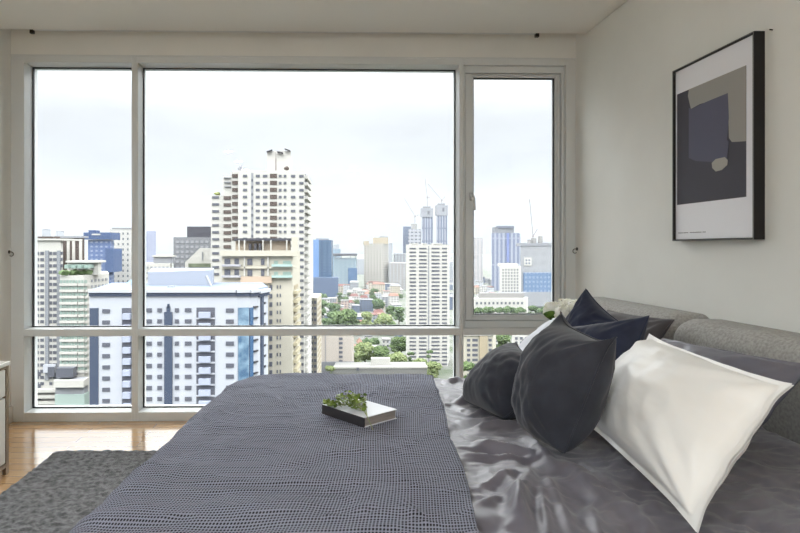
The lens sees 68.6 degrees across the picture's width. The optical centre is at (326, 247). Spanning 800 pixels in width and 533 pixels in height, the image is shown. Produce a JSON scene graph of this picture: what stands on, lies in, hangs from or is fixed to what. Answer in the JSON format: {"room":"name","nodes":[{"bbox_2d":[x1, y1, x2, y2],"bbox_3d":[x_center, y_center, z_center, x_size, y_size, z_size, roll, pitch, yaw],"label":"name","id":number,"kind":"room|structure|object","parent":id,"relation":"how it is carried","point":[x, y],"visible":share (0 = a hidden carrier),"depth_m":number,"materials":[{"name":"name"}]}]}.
{"room":"hotel room","nodes":[
{"label":"hotel room","id":0,"kind":"room"},
{"bbox_2d":[0,29,10,406],"bbox_3d":[-2.244,-0.125,0.435,0.200,3.090,7.760,0,0,-1],"label":"wall","id":1,"kind":"structure","parent":0,"point":[5,34],"depth_m":4.00,"materials":[{"name":"paint"}]},
{"bbox_2d":[9,406,12,423],"bbox_3d":[-2.136,1.163,0.412,0.016,0.115,7.310,0,0,-1],"label":"baseboard","id":2,"kind":"structure","parent":1,"relation":"attached to","point":[10,407],"depth_m":4.04,"materials":[{"name":"white"}]},
{"bbox_2d":[0,421,186,494],"bbox_3d":[-0.146,1.320,0.427,4.395,0.200,7.660,0,0,-1],"label":"floor","id":3,"kind":"structure","parent":0,"point":[30,443],"depth_m":3.69,"materials":[{"name":"brown wood"}]},
{"bbox_2d":[0,361,9,474],"bbox_3d":[-1.936,0.916,2.427,0.460,0.607,1.441,0,0,-1],"label":"base cabinet","id":4,"kind":"object","parent":3,"relation":"on","point":[4,365],"visible":1,"depth_m":3.10,"materials":[{"name":"white wood"}]},
{"bbox_2d":[0,450,156,532],"bbox_3d":[-0.539,1.200,2.173,2.108,0.034,2.579,0,0,-1],"label":"rug","id":5,"kind":"object","parent":3,"relation":"on","point":[67,486],"visible":0.25,"depth_m":2.87,"materials":[{"name":"grey carpet"}]},
{"bbox_2d":[593,297,799,443],"bbox_3d":[0.775,0.762,2.041,2.072,0.915,3.270,0,0,-1],"label":"headboard","id":6,"kind":"object","parent":3,"relation":"on","point":[694,328],"visible":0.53,"depth_m":2.24,"materials":[{"name":"grey fabric"}]},
{"bbox_2d":[69,373,478,532],"bbox_3d":[-0.125,0.888,1.845,1.078,0.570,2.447,0,0,6],"label":"throw","id":7,"kind":"object","parent":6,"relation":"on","point":[262,456],"visible":0.94,"depth_m":1.62,"materials":[{"name":"grey fabric"}]},
{"bbox_2d":[322,399,396,427],"bbox_3d":[0.116,0.592,2.101,0.164,0.034,0.222,0,0,-40],"label":"book","id":8,"kind":"object","parent":7,"relation":"on","point":[377,413],"visible":0.76,"depth_m":2.04,"materials":[{"name":"white paper"}]},
{"bbox_2d":[322,390,372,429],"bbox_3d":[0.068,0.570,2.076,0.169,0.077,0.283,0,0,-1],"label":"leafy sprig","id":9,"kind":"object","parent":8,"relation":"on","point":[329,402],"visible":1,"depth_m":2.09,"materials":[{"name":"green plant"}]},
{"bbox_2d":[434,376,799,532],"bbox_3d":[0.799,0.766,1.831,1.485,0.371,2.194,0,0,-1],"label":"sheet","id":10,"kind":"object","parent":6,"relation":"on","point":[518,482],"visible":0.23,"depth_m":1.54,"materials":[{"name":"fabric"}]},
{"bbox_2d":[463,342,521,419],"bbox_3d":[0.697,0.521,2.265,0.290,0.258,0.342,0,0,-1],"label":"cushion","id":11,"kind":"object","parent":10,"relation":"on","point":[488,386],"visible":0.7,"depth_m":2.18,"materials":[{"name":"grey fabric"}]},
{"bbox_2d":[519,317,555,350],"bbox_3d":[0.989,0.474,2.560,0.330,0.294,0.486,0,0,-1],"label":"pillow","id":12,"kind":"object","parent":10,"relation":"on","point":[524,343],"visible":0.08,"depth_m":2.65,"materials":[{"name":"white fabric"}]},
{"bbox_2d":[511,311,616,453],"bbox_3d":[0.708,0.399,1.744,0.265,0.385,0.288,0,0,-9],"label":"cushion","id":13,"kind":"object","parent":10,"relation":"on","point":[564,374],"visible":1,"depth_m":1.66,"materials":[{"name":"grey fabric"}]},
{"bbox_2d":[566,289,617,325],"bbox_3d":[1.145,0.349,2.522,0.235,0.333,0.243,0,0,-1],"label":"cushion","id":14,"kind":"object","parent":10,"relation":"on","point":[586,310],"visible":0.32,"depth_m":2.52,"materials":[{"name":"blue fabric"}]},
{"bbox_2d":[572,315,649,359],"bbox_3d":[1.024,0.398,2.172,0.275,0.293,0.243,0,0,-40],"label":"cushion","id":15,"kind":"object","parent":10,"relation":"on","point":[627,332],"visible":0.23,"depth_m":2.13,"materials":[{"name":"blue fabric"}]},
{"bbox_2d":[607,310,674,339],"bbox_3d":[1.368,0.467,2.734,0.251,0.312,0.476,0,0,-7],"label":"pillow","id":16,"kind":"object","parent":10,"relation":"on","point":[657,327],"visible":0.24,"depth_m":2.55,"materials":[{"name":"grey fabric"}]},
{"bbox_2d":[594,334,793,532],"bbox_3d":[0.955,0.450,1.635,0.287,0.312,0.855,0,0,7],"label":"pillow","id":17,"kind":"object","parent":10,"relation":"on","point":[683,418],"visible":0.93,"depth_m":1.40,"materials":[{"name":"white fabric"}]},
{"bbox_2d":[661,338,799,461],"bbox_3d":[1.314,0.488,2.037,0.293,0.271,0.700,0,0,-1],"label":"pillow","id":18,"kind":"object","parent":10,"relation":"on","point":[780,370],"visible":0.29,"depth_m":1.85,"materials":[{"name":"grey fabric"}]},
{"bbox_3d":[1.351,0.885,3.278,0.348,0.670,0.432,0,0,-1],"label":"nightstand","id":19,"kind":"object","parent":3,"relation":"on","visible":0},
{"bbox_3d":[1.293,0.494,3.247,0.100,0.110,0.100,0,0,-1],"label":"vase","id":20,"kind":"object","parent":19,"relation":"on","visible":0},
{"bbox_2d":[543,298,577,319],"bbox_3d":[1.287,0.407,3.209,0.291,0.248,0.202,0,0,-24],"label":"flower bouquet","id":21,"kind":"object","parent":20,"relation":"in","point":[551,310],"visible":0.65,"depth_m":3.18,"materials":[{"name":"white plant"}]},
{"bbox_2d":[10,29,575,58],"bbox_3d":[-0.222,-1.509,4.228,3.995,0.321,0.256,0,0,-1],"label":"wall","id":22,"kind":"structure","parent":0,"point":[547,45],"depth_m":4.11,"materials":[{"name":"paint"}]},
{"bbox_2d":[11,56,134,421],"bbox_3d":[-1.787,-0.066,4.175,0.863,2.572,0.200,0,0,-1],"label":"window","id":23,"kind":"structure","parent":22,"relation":"attached to","point":[25,330],"depth_m":4.08,"materials":[{"name":"silver metal"}]},
{"bbox_2d":[135,56,460,420],"bbox_3d":[-0.200,-0.066,4.207,2.312,2.572,0.200,0,0,-1],"label":"window","id":24,"kind":"structure","parent":22,"relation":"attached to","point":[143,412],"depth_m":4.13,"materials":[{"name":"silver metal"}]},
{"bbox_2d":[461,59,575,377],"bbox_3d":[1.366,-0.066,4.228,0.820,2.572,0.220,0,0,-1],"label":"window","id":25,"kind":"structure","parent":22,"relation":"attached to","point":[562,72],"depth_m":4.17,"materials":[{"name":"silver metal"}]},
{"bbox_2d":[0,0,627,33],"bbox_3d":[-0.148,-1.570,0.367,3.989,0.200,7.140,0,0,-1],"label":"ceiling","id":26,"kind":"structure","parent":0,"point":[443,16],"depth_m":3.67,"materials":[{"name":"white paint"}]},
{"bbox_2d":[29,29,538,37],"bbox_3d":[-0.276,-1.479,3.978,3.481,0.042,0.025,0,0,-1],"label":"track","id":27,"kind":"object","parent":26,"relation":"attached to","point":[31,31],"visible":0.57,"depth_m":3.98,"materials":[{"name":"silver metal"}]},
{"bbox_2d":[576,0,799,332],"bbox_3d":[1.950,-0.125,0.519,0.200,3.090,7.760,0,0,-1],"label":"wall","id":28,"kind":"structure","parent":0,"point":[625,64],"depth_m":3.09,"materials":[{"name":"paint"}]},
{"bbox_2d":[672,31,764,240],"bbox_3d":[1.784,-0.467,2.674,0.050,0.863,0.548,0,0,-1],"label":"framed print","id":29,"kind":"object","parent":28,"relation":"attached to","point":[718,97],"visible":1,"depth_m":2.61,"materials":[{"name":"black paper"}]},
{"bbox_2d":[677,65,745,204],"bbox_3d":[1.771,-0.496,2.693,0.002,0.557,0.469,0,0,-1],"label":"artwork","id":30,"kind":"object","parent":29,"relation":"attached to","point":[711,111],"depth_m":2.66,"materials":[{"name":"multicoloured"}]},
{"label":"outside","id":31,"kind":"structure","parent":0,"visible":0},
{"bbox_2d":[84,254,534,378],"bbox_3d":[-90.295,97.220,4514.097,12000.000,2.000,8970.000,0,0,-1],"label":"ground","id":32,"kind":"structure","parent":31,"point":[446,372],"depth_m":865.15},
{"bbox_2d":[42,226,50,238],"bbox_3d":[-1255.341,-1.199,2595.414,56.490,194.838,40.000,0,0,-1],"label":"domed tower","id":33,"kind":"structure","parent":32,"relation":"on","point":[46,231],"depth_m":2575.92,"materials":[{"name":"grey"}]},
{"bbox_2d":[38,236,81,404],"bbox_3d":[-146.469,45.287,300.631,37.943,101.866,43.000,0,0,-1],"label":"apartment block","id":34,"kind":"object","parent":32,"relation":"on","point":[50,251],"visible":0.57,"depth_m":282.18,"materials":[{"name":"grey concrete"}]},
{"bbox_2d":[56,228,63,235],"bbox_3d":[-1194.578,4.311,2596.629,51.161,183.819,40.000,0,0,-1],"label":"domed tower","id":35,"kind":"structure","parent":32,"relation":"on","point":[60,232],"depth_m":2577.18,"materials":[{"name":"grey concrete"}]},
{"bbox_2d":[55,236,87,270],"bbox_3d":[-149.263,44.725,339.183,24.891,102.989,25.800,0,0,-1],"label":"tower","id":36,"kind":"structure","parent":32,"relation":"on","point":[72,250],"depth_m":327.09,"materials":[{"name":"grey concrete"}]},
{"bbox_2d":[53,260,108,404],"bbox_3d":[-130.056,51.200,297.959,37.597,90.041,59.000,0,0,-1],"label":"apartment block","id":37,"kind":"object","parent":32,"relation":"on","point":[71,385],"visible":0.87,"depth_m":275.37,"materials":[{"name":"grey concrete"}]},
{"bbox_2d":[83,230,121,283],"bbox_3d":[-236.264,38.975,607.396,37.550,114.489,36.000,0,0,-1],"label":"office tower","id":38,"kind":"structure","parent":32,"relation":"on","point":[100,244],"depth_m":595.33,"materials":[{"name":"blue glass"}]},
{"bbox_2d":[109,228,131,282],"bbox_3d":[-232.703,36.694,670.230,41.881,119.052,30.500,0,0,-1],"label":"apartment tower","id":39,"kind":"structure","parent":32,"relation":"on","point":[125,242],"depth_m":655.60,"materials":[{"name":"grey concrete"}]},
{"bbox_2d":[146,231,155,262],"bbox_3d":[-459.102,26.260,1511.121,36.404,139.920,40.000,0,0,-1],"label":"tower","id":40,"kind":"structure","parent":32,"relation":"on","point":[150,235],"depth_m":1491.19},
{"bbox_2d":[146,255,175,282],"bbox_3d":[-97.555,50.232,337.992,19.242,91.976,20.250,0,0,-1],"label":"office block","id":41,"kind":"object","parent":32,"relation":"on","point":[159,261],"visible":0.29,"depth_m":330.14,"materials":[{"name":"grey concrete"}]},
{"bbox_2d":[88,268,270,404],"bbox_3d":[-43.923,51.435,176.407,54.292,89.570,37.500,0,0,-1],"label":"apartment block","id":42,"kind":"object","parent":32,"relation":"on","point":[180,370],"visible":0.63,"depth_m":159.18,"materials":[{"name":"grey concrete"}]},
{"bbox_2d":[148,268,213,284],"bbox_3d":[-46.875,9.209,186.100,22.364,5.118,14.000,0,0,-1],"label":"roof","id":43,"kind":"object","parent":42,"relation":"on","point":[156,276],"depth_m":179.19,"materials":[{"name":"blue"}]},
{"bbox_2d":[173,237,210,267],"bbox_3d":[-83.419,44.868,368.280,29.094,102.704,40.250,0,0,-1],"label":"office block","id":44,"kind":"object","parent":32,"relation":"on","point":[184,248],"visible":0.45,"depth_m":348.36,"materials":[{"name":"grey concrete"}]},
{"bbox_2d":[185,248,210,267],"bbox_3d":[-65.087,48.110,297.008,14.287,96.220,19.500,0,0,-1],"label":"block","id":45,"kind":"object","parent":32,"relation":"on","point":[201,258],"visible":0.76,"depth_m":288.80,"materials":[{"name":"grey concrete"}]},
{"bbox_2d":[187,227,210,236],"bbox_3d":[-93.670,40.361,433.213,23.693,111.717,30.000,0,0,-1],"label":"tower","id":46,"kind":"structure","parent":32,"relation":"on","point":[191,231],"depth_m":418.25,"materials":[{"name":"grey concrete"}]},
{"bbox_2d":[220,237,300,373],"bbox_3d":[-23.589,46.168,214.071,27.881,100.104,41.000,0,0,-1],"label":"apartment block","id":47,"kind":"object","parent":32,"relation":"on","point":[274,263],"visible":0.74,"depth_m":204.69,"materials":[{"name":"beige concrete"}]},
{"bbox_2d":[211,149,312,372],"bbox_3d":[-30.958,25.602,280.312,48.328,141.236,62.250,0,0,-1],"label":"apartment tower","id":48,"kind":"structure","parent":32,"relation":"on","point":[276,202],"depth_m":249.81,"materials":[{"name":"grey concrete"}]},
{"bbox_2d":[312,294,320,372],"bbox_3d":[-7.001,61.034,314.798,8.308,70.372,30.250,0,0,-1],"label":"apartment block","id":49,"kind":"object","parent":32,"relation":"on","point":[316,303],"visible":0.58,"depth_m":306.82,"materials":[{"name":"beige concrete"}]},
{"bbox_2d":[321,300,327,314],"bbox_3d":[-10.025,83.917,800.290,23.230,24.606,24.782,0,0,-1],"label":"tree","id":50,"kind":"object","parent":32,"relation":"on","point":[323,303],"visible":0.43,"depth_m":793.71,"materials":[{"name":"green plant"}]},
{"bbox_2d":[313,238,337,296],"bbox_3d":[-6.463,39.661,1022.075,50.008,113.117,76.000,0,0,-1],"label":"office tower","id":51,"kind":"structure","parent":32,"relation":"on","point":[324,282],"depth_m":996.99,"materials":[{"name":"blue glass"}]},
{"bbox_2d":[321,318,331,324],"bbox_3d":[-0.667,84.146,600.510,11.894,24.149,14.054,0,0,-1],"label":"tree","id":52,"kind":"object","parent":32,"relation":"on","point":[325,321],"visible":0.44,"depth_m":596.64,"materials":[{"name":"green plant"}]},
{"bbox_2d":[325,365,334,373],"bbox_3d":[1.656,86.061,375.074,7.380,20.318,8.099,0,0,-1],"label":"tree","id":53,"kind":"object","parent":32,"relation":"on","point":[328,368],"visible":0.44,"depth_m":373.96,"materials":[{"name":"green plant"}]},
{"bbox_2d":[327,311,338,324],"bbox_3d":[7.506,83.846,659.812,16.959,24.748,16.128,0,0,-1],"label":"tree","id":54,"kind":"object","parent":32,"relation":"on","point":[329,314],"visible":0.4,"depth_m":655.28,"materials":[{"name":"green plant"}]},
{"bbox_2d":[326,303,340,311],"bbox_3d":[7.689,86.887,820.957,24.842,18.667,18.170,0,0,-1],"label":"tree","id":55,"kind":"object","parent":32,"relation":"on","point":[331,306],"visible":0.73,"depth_m":816.31,"materials":[{"name":"green plant"}]},
{"bbox_2d":[333,245,339,276],"bbox_3d":[31.721,42.374,1926.020,28.399,107.692,50.000,0,0,-1],"label":"office tower","id":56,"kind":"structure","parent":32,"relation":"on","point":[336,249],"depth_m":1901.22,"materials":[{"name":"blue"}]},
{"bbox_2d":[321,335,353,373],"bbox_3d":[7.579,76.731,413.234,25.339,38.978,30.000,0,0,-1],"label":"office block","id":57,"kind":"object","parent":32,"relation":"on","point":[334,349],"visible":0.56,"depth_m":400.18,"materials":[{"name":"grey concrete"}]},
{"bbox_2d":[338,284,342,293],"bbox_3d":[29.236,86.209,1231.301,22.417,20.022,18.762,0,0,-1],"label":"building","id":58,"kind":"structure","parent":32,"relation":"on","point":[340,286],"depth_m":1222.44,"materials":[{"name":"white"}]},
{"bbox_2d":[333,253,356,283],"bbox_3d":[42.543,54.391,1329.117,57.068,83.658,64.000,0,0,-1],"label":"office tower","id":59,"kind":"structure","parent":32,"relation":"on","point":[345,269],"depth_m":1300.96,"materials":[{"name":"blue glass"}]},
{"bbox_2d":[341,300,348,308],"bbox_3d":[26.922,87.403,877.528,12.423,17.635,13.903,0,0,-1],"label":"building","id":60,"kind":"structure","parent":32,"relation":"on","point":[345,303],"depth_m":871.08,"materials":[{"name":"grey concrete"}]},
{"bbox_2d":[331,308,359,324],"bbox_3d":[20.158,81.171,642.536,32.514,30.097,34.400,0,0,-1],"label":"tree","id":61,"kind":"object","parent":32,"relation":"on","point":[347,316],"visible":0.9,"depth_m":632.80,"materials":[{"name":"green plant"}]},
{"bbox_2d":[343,284,349,293],"bbox_3d":[40.641,86.017,1208.002,13.757,20.407,16.086,0,0,-1],"label":"building","id":62,"kind":"structure","parent":32,"relation":"on","point":[346,287],"depth_m":1200.55,"materials":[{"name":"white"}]},
{"bbox_2d":[350,280,358,289],"bbox_3d":[59.918,84.036,1283.980,19.959,24.367,15.427,0,0,-1],"label":"building","id":63,"kind":"structure","parent":32,"relation":"on","point":[353,283],"depth_m":1277.04,"materials":[{"name":"grey"}]},
{"bbox_2d":[351,304,359,312],"bbox_3d":[42.988,90.683,870.212,11.784,11.073,19.115,0,0,-1],"label":"building","id":64,"kind":"structure","parent":32,"relation":"on","point":[356,307],"depth_m":861.14,"materials":[{"name":"grey concrete"}]},
{"bbox_2d":[354,352,361,361],"bbox_3d":[22.206,87.534,440.369,10.276,17.372,11.029,0,0,-1],"label":"tree","id":65,"kind":"object","parent":32,"relation":"on","point":[357,355],"visible":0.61,"depth_m":437.21,"materials":[{"name":"green plant"}]},
{"bbox_2d":[357,259,363,274],"bbox_3d":[123.056,68.048,2127.887,29.609,56.343,50.000,0,0,-1],"label":"office block","id":66,"kind":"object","parent":32,"relation":"on","point":[360,262],"visible":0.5,"depth_m":2102.92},
{"bbox_2d":[354,342,374,361],"bbox_3d":[31.154,86.944,480.899,17.747,18.552,18.120,0,0,-1],"label":"tree","id":67,"kind":"object","parent":32,"relation":"on","point":[366,348],"visible":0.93,"depth_m":475.80,"materials":[{"name":"green plant"}]},
{"bbox_2d":[360,299,372,310],"bbox_3d":[60.239,87.219,887.384,20.422,18.001,17.367,0,0,-1],"label":"building","id":68,"kind":"structure","parent":32,"relation":"on","point":[365,304],"depth_m":879.20,"materials":[{"name":"grey"}]},
{"bbox_2d":[359,311,373,324],"bbox_3d":[42.991,83.001,641.271,17.674,26.439,19.232,0,0,-1],"label":"tree","id":69,"kind":"object","parent":32,"relation":"on","point":[367,316],"visible":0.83,"depth_m":635.90,"materials":[{"name":"green plant"}]},
{"bbox_2d":[362,337,379,344],"bbox_3d":[41.767,91.954,560.637,19.838,11.306,19.416,0,0,-1],"label":"tree","id":70,"kind":"object","parent":32,"relation":"on","point":[375,341],"visible":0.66,"depth_m":556.81,"materials":[{"name":"green plant"}]},
{"bbox_2d":[370,288,378,298],"bbox_3d":[76.884,80.440,941.519,14.718,31.559,14.713,0,0,-1],"label":"tree","id":71,"kind":"object","parent":32,"relation":"on","point":[373,296],"visible":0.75,"depth_m":937.96,"materials":[{"name":"green plant"}]},
{"bbox_2d":[363,236,387,288],"bbox_3d":[117.451,34.347,1382.125,63.600,123.746,61.000,0,0,-1],"label":"apartment tower","id":72,"kind":"structure","parent":32,"relation":"on","point":[375,254],"depth_m":1352.79,"materials":[{"name":"brown"}]},
{"bbox_2d":[372,298,384,308],"bbox_3d":[76.265,85.412,862.972,20.772,21.617,20.062,0,0,-1],"label":"tree","id":73,"kind":"object","parent":32,"relation":"on","point":[378,303],"visible":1,"depth_m":858.20,"materials":[{"name":"green plant"}]},
{"bbox_2d":[372,282,384,293],"bbox_3d":[107.454,83.856,1210.555,26.931,24.729,13.878,0,0,-1],"label":"building","id":74,"kind":"structure","parent":32,"relation":"on","point":[380,286],"depth_m":1204.37,"materials":[{"name":"brown"}]},
{"bbox_2d":[333,357,427,374],"bbox_3d":[35.386,84.712,388.385,63.879,23.016,16.800,0,0,-1],"label":"warehouse","id":75,"kind":"structure","parent":32,"relation":"on","point":[378,365],"depth_m":381.11,"materials":[{"name":"grey concrete"}]},
{"bbox_2d":[373,345,389,356],"bbox_3d":[44.528,87.639,469.983,15.605,17.163,17.483,0,0,-1],"label":"tree","id":76,"kind":"object","parent":32,"relation":"on","point":[379,351],"visible":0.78,"depth_m":465.97,"materials":[{"name":"green plant"}]},
{"bbox_2d":[374,313,394,324],"bbox_3d":[64.014,84.688,651.094,24.751,23.064,25.345,0,0,-1],"label":"tree","id":77,"kind":"object","parent":32,"relation":"on","point":[382,319],"visible":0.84,"depth_m":645.75,"materials":[{"name":"green plant"}]},
{"bbox_2d":[381,294,387,306],"bbox_3d":[95.454,86.112,951.880,11.960,20.215,15.597,0,0,-1],"label":"building","id":78,"kind":"structure","parent":32,"relation":"on","point":[384,297],"depth_m":944.74,"materials":[{"name":"grey concrete"}]},
{"bbox_2d":[381,337,390,345],"bbox_3d":[58.400,92.785,573.762,8.077,6.871,13.870,0,0,-1],"label":"building","id":79,"kind":"structure","parent":32,"relation":"on","point":[385,340],"depth_m":567.38,"materials":[{"name":"grey concrete"}]},
{"bbox_2d":[385,305,395,315],"bbox_3d":[86.543,86.832,782.695,15.211,18.776,14.506,0,0,-1],"label":"tree","id":80,"kind":"object","parent":32,"relation":"on","point":[390,310],"visible":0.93,"depth_m":778.55,"materials":[{"name":"green plant"}]},
{"bbox_2d":[389,243,391,262],"bbox_3d":[189.544,40.765,1729.137,18.148,110.909,50.000,0,0,-1],"label":"office block","id":81,"kind":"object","parent":32,"relation":"on","point":[390,244],"visible":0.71,"depth_m":1704.24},
{"bbox_2d":[388,293,398,305],"bbox_3d":[106.233,83.935,923.981,15.950,24.570,17.408,0,0,-1],"label":"building","id":82,"kind":"structure","parent":32,"relation":"on","point":[393,298],"depth_m":916.01,"materials":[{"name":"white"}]},
{"bbox_2d":[390,284,399,293],"bbox_3d":[136.499,83.850,1167.099,20.458,24.740,18.500,0,0,-1],"label":"building","id":83,"kind":"structure","parent":32,"relation":"on","point":[394,288],"depth_m":1158.51,"materials":[{"name":"grey"}]},
{"bbox_2d":[389,262,405,288],"bbox_3d":[169.162,65.608,1378.659,50.038,61.224,50.000,0,0,-1],"label":"office block","id":84,"kind":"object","parent":32,"relation":"on","point":[397,270],"visible":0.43,"depth_m":1353.44,"materials":[{"name":"white concrete"}]},
{"bbox_2d":[389,336,405,352],"bbox_3d":[62.486,86.115,501.481,18.065,20.210,15.806,0,0,-1],"label":"tree","id":85,"kind":"object","parent":32,"relation":"on","point":[397,344],"visible":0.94,"depth_m":497.90,"materials":[{"name":"green plant"}]},
{"bbox_2d":[388,351,407,361],"bbox_3d":[50.685,86.581,431.580,17.774,19.278,16.266,0,0,-1],"label":"tree","id":86,"kind":"object","parent":32,"relation":"on","point":[397,356],"visible":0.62,"depth_m":426.61,"materials":[{"name":"green plant"}]},
{"bbox_2d":[392,307,404,321],"bbox_3d":[89.407,84.509,722.123,15.416,23.423,16.268,0,0,-1],"label":"tree","id":87,"kind":"object","parent":32,"relation":"on","point":[398,314],"visible":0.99,"depth_m":718.46,"materials":[{"name":"green plant"}]},
{"bbox_2d":[393,253,405,261],"bbox_3d":[192.076,55.240,1529.147,40.335,81.960,50.000,0,0,-1],"label":"office block","id":88,"kind":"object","parent":32,"relation":"on","point":[397,257],"visible":0.21,"depth_m":1503.99,"materials":[{"name":"white concrete"}]},
{"bbox_2d":[403,227,410,252],"bbox_3d":[261.868,13.538,1885.614,35.716,165.363,40.000,0,0,-1],"label":"tower","id":89,"kind":"structure","parent":32,"relation":"on","point":[405,229],"depth_m":1865.36,"materials":[{"name":"blue glass"}]},
{"bbox_2d":[407,352,414,361],"bbox_3d":[63.966,87.439,441.920,6.202,17.562,5.266,0,0,-1],"label":"tree","id":90,"kind":"object","parent":32,"relation":"on","point":[408,353],"visible":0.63,"depth_m":440.58,"materials":[{"name":"green plant"}]},
{"bbox_2d":[408,224,420,244],"bbox_3d":[276.465,9.970,1825.894,46.351,172.500,40.000,0,0,-1],"label":"tower","id":91,"kind":"structure","parent":32,"relation":"on","point":[414,234],"depth_m":1805.76,"materials":[{"name":"grey concrete"}]},
{"bbox_2d":[412,358,427,363],"bbox_3d":[67.722,87.799,421.886,13.171,16.843,13.590,0,0,-1],"label":"tree","id":92,"kind":"object","parent":32,"relation":"on","point":[417,359],"visible":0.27,"depth_m":418.66,"materials":[{"name":"green plant"}]},
{"bbox_2d":[420,206,432,244],"bbox_3d":[315.330,-16.678,1825.471,44.710,225.796,42.400,0,0,-1],"label":"tower","id":93,"kind":"structure","parent":32,"relation":"on","point":[426,212],"depth_m":1806.65,"materials":[{"name":"grey concrete"}]},
{"bbox_2d":[406,243,448,365],"bbox_3d":[84.717,48.516,484.666,41.547,104.680,26.250,0,0,-1],"label":"apartment tower","id":94,"kind":"structure","parent":32,"relation":"on","point":[427,266],"depth_m":471.64,"materials":[{"name":"grey concrete"}]},
{"bbox_2d":[426,361,442,377],"bbox_3d":[75.899,88.768,416.137,13.526,14.904,9.054,0,0,-1],"label":"tree","id":95,"kind":"object","parent":32,"relation":"on","point":[433,367],"visible":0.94,"depth_m":413.69,"materials":[{"name":"green plant"}]},
{"bbox_2d":[435,203,447,244],"bbox_3d":[361.487,-21.385,1826.395,44.497,235.211,42.400,0,0,-1],"label":"tower","id":96,"kind":"structure","parent":32,"relation":"on","point":[441,210],"depth_m":1807.53,"materials":[{"name":"grey"}]},
{"bbox_2d":[449,262,452,278],"bbox_3d":[330.328,66.293,1531.913,33.053,59.854,50.000,0,0,-1],"label":"office block","id":97,"kind":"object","parent":32,"relation":"on","point":[450,263],"visible":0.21,"depth_m":1506.75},
{"bbox_2d":[449,294,452,309],"bbox_3d":[194.342,84.442,911.233,7.477,23.555,13.880,0,0,-1],"label":"building","id":98,"kind":"structure","parent":32,"relation":"on","point":[450,295],"depth_m":904.90,"materials":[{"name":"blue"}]},
{"bbox_2d":[463,361,474,378],"bbox_3d":[80.367,80.371,331.491,11.032,31.699,11.162,0,0,-1],"label":"tree","id":99,"kind":"object","parent":32,"relation":"on","point":[467,365],"visible":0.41,"depth_m":328.53,"materials":[{"name":"green plant"}]},
{"bbox_2d":[474,285,478,294],"bbox_3d":[311.298,86.769,1204.609,11.144,18.901,16.564,0,0,-1],"label":"building","id":100,"kind":"structure","parent":32,"relation":"on","point":[476,287],"depth_m":1197.04,"materials":[{"name":"brown"}]},
{"bbox_2d":[474,238,482,280],"bbox_3d":[397.398,34.851,1528.253,39.072,122.738,40.000,0,0,-1],"label":"tower","id":101,"kind":"structure","parent":32,"relation":"on","point":[478,242],"depth_m":1508.04,"materials":[{"name":"white concrete"}]},
{"bbox_2d":[463,335,495,375],"bbox_3d":[94.871,74.078,361.370,27.616,44.285,21.200,0,0,-1],"label":"apartment block","id":102,"kind":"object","parent":32,"relation":"on","point":[475,347],"visible":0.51,"depth_m":351.78,"materials":[{"name":"beige concrete"}]},
{"bbox_2d":[479,286,486,292],"bbox_3d":[319.310,86.801,1187.201,11.750,18.838,16.597,0,0,-1],"label":"building","id":103,"kind":"structure","parent":32,"relation":"on","point":[482,289],"depth_m":1179.34,"materials":[{"name":"grey"}]},
{"bbox_2d":[480,306,494,312],"bbox_3d":[178.568,80.289,643.126,19.310,31.861,16.829,0,0,-1],"label":"tree","id":104,"kind":"object","parent":32,"relation":"on","point":[485,309],"visible":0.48,"depth_m":639.32,"materials":[{"name":"green plant"}]},
{"bbox_2d":[495,307,503,312],"bbox_3d":[190.261,80.860,644.990,15.805,30.721,15.737,0,0,-1],"label":"tree","id":105,"kind":"object","parent":32,"relation":"on","point":[499,309],"visible":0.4,"depth_m":641.04,"materials":[{"name":"green plant"}]},
{"bbox_2d":[474,293,527,312],"bbox_3d":[210.613,75.346,704.228,74.832,41.748,20.250,0,0,-1],"label":"office block","id":106,"kind":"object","parent":32,"relation":"on","point":[496,300],"visible":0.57,"depth_m":694.66,"materials":[{"name":"grey concrete"}]},
{"bbox_2d":[496,335,510,347],"bbox_3d":[133.362,80.568,442.756,17.374,31.303,15.575,0,0,-1],"label":"tree","id":107,"kind":"object","parent":32,"relation":"on","point":[502,339],"visible":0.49,"depth_m":439.51,"materials":[{"name":"green plant"}]},
{"bbox_2d":[491,226,519,290],"bbox_3d":[412.209,23.071,1332.760,83.636,146.298,51.500,0,0,-1],"label":"office tower","id":108,"kind":"structure","parent":32,"relation":"on","point":[504,250],"depth_m":1308.29,"materials":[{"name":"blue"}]},
{"bbox_2d":[503,306,515,312],"bbox_3d":[202.996,80.216,645.270,19.397,32.008,16.813,0,0,-1],"label":"tree","id":109,"kind":"object","parent":32,"relation":"on","point":[507,309],"visible":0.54,"depth_m":642.61,"materials":[{"name":"green plant"}]},
{"bbox_2d":[497,264,526,296],"bbox_3d":[257.130,59.078,813.805,39.991,74.284,27.000,0,0,-1],"label":"apartment tower","id":110,"kind":"structure","parent":32,"relation":"on","point":[510,274],"depth_m":805.23,"materials":[{"name":"grey concrete"}]},
{"bbox_2d":[512,335,528,345],"bbox_3d":[135.959,76.877,402.675,21.876,38.686,20.250,0,0,-1],"label":"apartment block","id":111,"kind":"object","parent":32,"relation":"on","point":[515,338],"visible":0.12,"depth_m":392.63,"materials":[{"name":"grey concrete"}]},
{"bbox_2d":[514,307,526,312],"bbox_3d":[215.161,80.855,643.749,16.562,30.731,14.316,0,0,-1],"label":"tree","id":112,"kind":"object","parent":32,"relation":"on","point":[518,309],"visible":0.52,"depth_m":642.92,"materials":[{"name":"green plant"}]},
{"bbox_2d":[516,236,551,309],"bbox_3d":[345.646,38.728,934.599,87.738,114.984,65.000,0,0,-1],"label":"tower","id":113,"kind":"structure","parent":32,"relation":"on","point":[535,258],"depth_m":905.78,"materials":[{"name":"grey"}]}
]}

